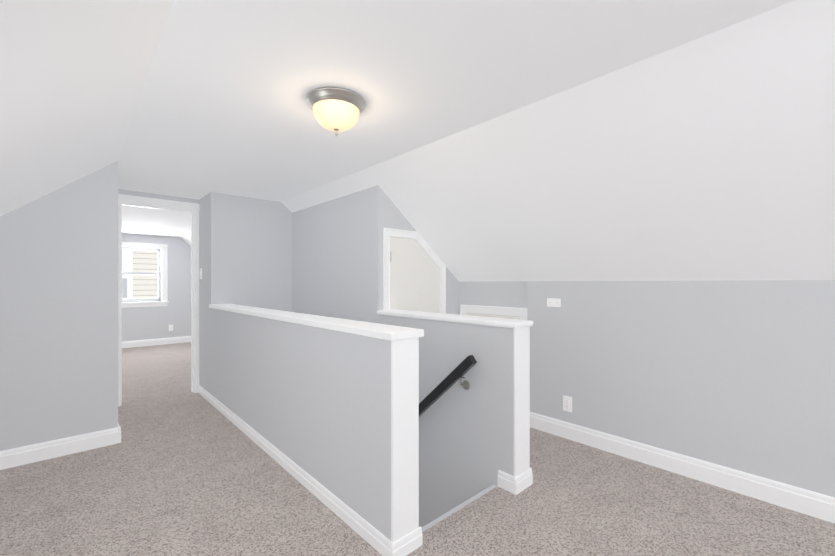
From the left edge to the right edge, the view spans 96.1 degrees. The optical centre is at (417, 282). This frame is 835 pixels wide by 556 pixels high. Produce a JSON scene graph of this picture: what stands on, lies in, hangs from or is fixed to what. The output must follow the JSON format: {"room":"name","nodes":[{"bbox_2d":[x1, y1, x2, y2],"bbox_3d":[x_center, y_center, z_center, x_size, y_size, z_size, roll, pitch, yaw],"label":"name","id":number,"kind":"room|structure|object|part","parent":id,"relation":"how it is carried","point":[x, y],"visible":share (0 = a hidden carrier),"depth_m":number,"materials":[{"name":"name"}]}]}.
{"room":"attic stair landing","nodes":[
{"label":"attic stair landing","id":0,"kind":"room"},
{"bbox_2d":[0,161,117,450],"bbox_3d":[-3.009,0.142,2.837,1.095,2.115,1.058,0,0,-42],"label":"wall","id":1,"kind":"structure","parent":0,"point":[59,313],"depth_m":2.60,"materials":[{"name":"grey paint"}]},
{"bbox_2d":[0,424,120,469],"bbox_3d":[-2.629,1.137,2.455,1.085,0.125,0.018,0,0,-42],"label":"baseboard","id":2,"kind":"structure","parent":1,"relation":"attached to","point":[19,456],"depth_m":2.58,"materials":[{"name":"white wood"}]},
{"bbox_2d":[122,233,190,340],"bbox_3d":[-5.238,0.142,7.138,3.621,2.115,0.120,0,0,-42],"label":"wall","id":3,"kind":"structure","parent":0,"point":[141,323],"depth_m":7.38,"materials":[{"name":"grey paint"}]},
{"bbox_2d":[122,242,168,307],"bbox_3d":[-5.241,-0.152,7.101,0.881,1.212,0.170,0,0,-42],"label":"window","id":4,"kind":"structure","parent":3,"relation":"in","point":[145,273],"depth_m":7.25,"materials":[{"name":"white wood"}]},
{"bbox_2d":[122,336,190,347],"bbox_3d":[-5.234,1.137,7.049,3.450,0.125,0.020,0,0,-42],"label":"baseboard","id":5,"kind":"structure","parent":3,"relation":"attached to","point":[172,340],"depth_m":7.21,"materials":[{"name":"white wood"}]},
{"bbox_2d":[118,189,198,203],"bbox_3d":[-2.444,0.142,4.153,3.707,2.115,0.120,0,0,-42],"label":"wall","id":6,"kind":"structure","parent":0,"point":[151,195],"depth_m":3.86,"materials":[{"name":"grey paint"}]},
{"bbox_2d":[118,194,199,406],"bbox_3d":[-2.702,0.167,3.917,0.781,2.065,0.152,0,0,-42],"label":"door frame","id":7,"kind":"structure","parent":6,"relation":"attached to","point":[193,209],"depth_m":4.05,"materials":[{"name":"white wood"}]},
{"bbox_2d":[199,192,291,393],"bbox_3d":[-1.868,1.402,4.274,0.991,4.635,0.481,0,0,-42],"label":"wall","id":8,"kind":"structure","parent":0,"point":[245,251],"depth_m":4.00,"materials":[{"name":"grey paint"}]},
{"bbox_2d":[211,308,390,540],"bbox_3d":[-1.038,1.984,2.745,0.150,3.473,2.896,0,0,-42],"label":"wall","id":9,"kind":"structure","parent":0,"point":[314,403],"depth_m":2.11,"materials":[{"name":"grey paint"}]},
{"bbox_2d":[198,385,401,555],"bbox_3d":[-1.252,1.160,2.857,0.015,0.084,3.404,0,0,-42],"label":"baseboard","id":10,"kind":"structure","parent":9,"relation":"attached to","point":[380,542],"depth_m":2.08,"materials":[{"name":"white wood"}]},
{"bbox_2d":[209,304,423,340],"bbox_3d":[-1.027,0.230,2.733,0.194,0.034,2.925,0,0,-42],"label":"cap","id":11,"kind":"object","parent":9,"relation":"on","point":[381,331],"visible":1,"depth_m":2.02,"materials":[{"name":"white wood"}]},
{"bbox_2d":[391,327,529,541],"bbox_3d":[0.277,0.724,1.932,0.996,0.953,0.025,0,0,-38],"label":"trim","id":12,"kind":"structure","parent":9,"relation":"attached to","point":[404,437],"depth_m":1.68,"materials":[{"name":"white wood"}]},
{"bbox_2d":[292,185,513,527],"bbox_3d":[-0.396,1.455,3.289,0.150,4.529,2.961,0,0,-42],"label":"wall","id":13,"kind":"structure","parent":0,"point":[466,444],"depth_m":2.65,"materials":[{"name":"grey paint"}]},
{"bbox_2d":[419,355,476,416],"bbox_3d":[-0.439,1.518,3.165,0.080,2.148,2.377,0,0,-42],"label":"handrail","id":14,"kind":"object","parent":13,"relation":"attached to","point":[460,370],"visible":0.35,"depth_m":2.41,"materials":[{"name":"black metal"}]},
{"bbox_2d":[377,309,532,328],"bbox_3d":[0.178,0.242,2.663,0.194,0.034,1.323,0,0,-42],"label":"cap","id":15,"kind":"object","parent":13,"relation":"on","point":[494,322],"visible":1,"depth_m":2.44,"materials":[{"name":"white wood"}]},
{"bbox_2d":[422,484,496,531],"bbox_3d":[0.213,1.219,2.002,0.687,0.030,0.036,0,0,-42],"label":"trim","id":16,"kind":"structure","parent":13,"relation":"attached to","point":[452,511],"depth_m":2.00,"materials":[{"name":"white wood"}]},
{"bbox_2d":[498,468,532,488],"bbox_3d":[0.232,1.153,2.715,0.030,0.097,1.321,0,0,-42],"label":"baseboard","id":17,"kind":"structure","parent":13,"relation":"attached to","point":[524,480],"depth_m":2.18,"materials":[{"name":"white wood"}]},
{"bbox_2d":[0,342,834,555],"bbox_3d":[-0.857,1.325,2.425,4.312,0.250,13.250,0,0,-42],"label":"floor","id":18,"kind":"structure","parent":0,"point":[181,469],"depth_m":2.00,"materials":[{"name":"carpet"}]},
{"bbox_2d":[0,0,834,281],"bbox_3d":[-0.859,-0.539,2.423,3.707,1.051,13.050,0,0,-42],"label":"ceiling","id":19,"kind":"structure","parent":0,"point":[586,140],"depth_m":1.75,"materials":[{"name":"white paint"}]},
{"bbox_2d":[306,87,365,131],"bbox_3d":[-0.409,-0.844,1.892,0.294,0.141,0.294,0,0,-42],"label":"ceiling light","id":20,"kind":"object","parent":19,"relation":"attached to","point":[314,96],"depth_m":1.81,"materials":[{"name":"white glass"}]},
{"bbox_3d":[-0.409,-0.823,1.892,0.231,0.098,0.231,0,0,-42],"label":"ceiling light shade","id":21,"kind":"part","parent":20,"relation":"part of","materials":[{"name":"white glass"}]},
{"bbox_2d":[392,202,458,314],"bbox_3d":[0.066,0.255,3.526,0.852,1.890,0.100,0,0,-42],"label":"wall","id":22,"kind":"structure","parent":0,"point":[400,221],"depth_m":3.67,"materials":[{"name":"grey paint"}]},
{"bbox_2d":[383,228,445,313],"bbox_3d":[-0.009,0.370,3.374,0.752,1.660,0.031,0,0,-42],"label":"trim","id":23,"kind":"structure","parent":22,"relation":"attached to","point":[424,246],"depth_m":3.25,"materials":[{"name":"white wood"}]},
{"bbox_2d":[390,237,439,312],"bbox_3d":[-0.010,0.398,3.374,0.608,1.579,0.019,0,0,-42],"label":"closet door","id":24,"kind":"structure","parent":22,"relation":"in","point":[414,277],"depth_m":3.34,"materials":[{"name":"white wood"}]},
{"bbox_2d":[459,280,834,497],"bbox_3d":[0.476,0.568,3.646,0.326,1.264,13.050,0,0,-42],"label":"wall","id":25,"kind":"structure","parent":0,"point":[738,375],"depth_m":2.30,"materials":[{"name":"grey paint"}]},
{"bbox_2d":[467,313,519,319],"bbox_3d":[0.691,0.696,3.466,0.011,0.800,0.593,0,0,-42],"label":"access door","id":26,"kind":"structure","parent":25,"relation":"in","point":[494,316],"depth_m":3.44,"materials":[{"name":"white wood"}]},
{"bbox_2d":[460,305,526,319],"bbox_3d":[0.686,0.709,3.462,0.026,0.987,0.753,0,0,-42],"label":"door frame","id":27,"kind":"structure","parent":25,"relation":"attached to","point":[521,313],"depth_m":3.42,"materials":[{"name":"white wood"}]},
{"bbox_2d":[547,298,560,306],"bbox_3d":[1.078,0.156,2.974,0.017,0.066,0.112,0,0,-42],"label":"switch","id":28,"kind":"object","parent":25,"relation":"attached to","point":[552,302],"visible":1,"depth_m":2.98,"materials":[{"name":"white plastic"}]},
{"bbox_2d":[563,395,571,411],"bbox_3d":[1.156,0.933,2.894,0.009,0.115,0.070,0,0,-42],"label":"outlet","id":29,"kind":"object","parent":25,"relation":"attached to","point":[567,403],"visible":1,"depth_m":2.89,"materials":[{"name":"white plastic"}]},
{"bbox_2d":[530,412,834,523],"bbox_3d":[2.864,1.138,1.025,0.020,0.125,5.762,0,0,-42],"label":"baseboard","id":30,"kind":"structure","parent":25,"relation":"attached to","point":[806,502],"depth_m":2.27,"materials":[{"name":"white wood"}]},
{"label":"outside","id":31,"kind":"structure","parent":0,"visible":0},
{"bbox_2d":[122,249,157,298],"bbox_3d":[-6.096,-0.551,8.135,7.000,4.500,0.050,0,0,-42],"label":"building","id":32,"kind":"structure","parent":31,"point":[139,286],"depth_m":8.15,"materials":[{"name":"white"}]}
]}

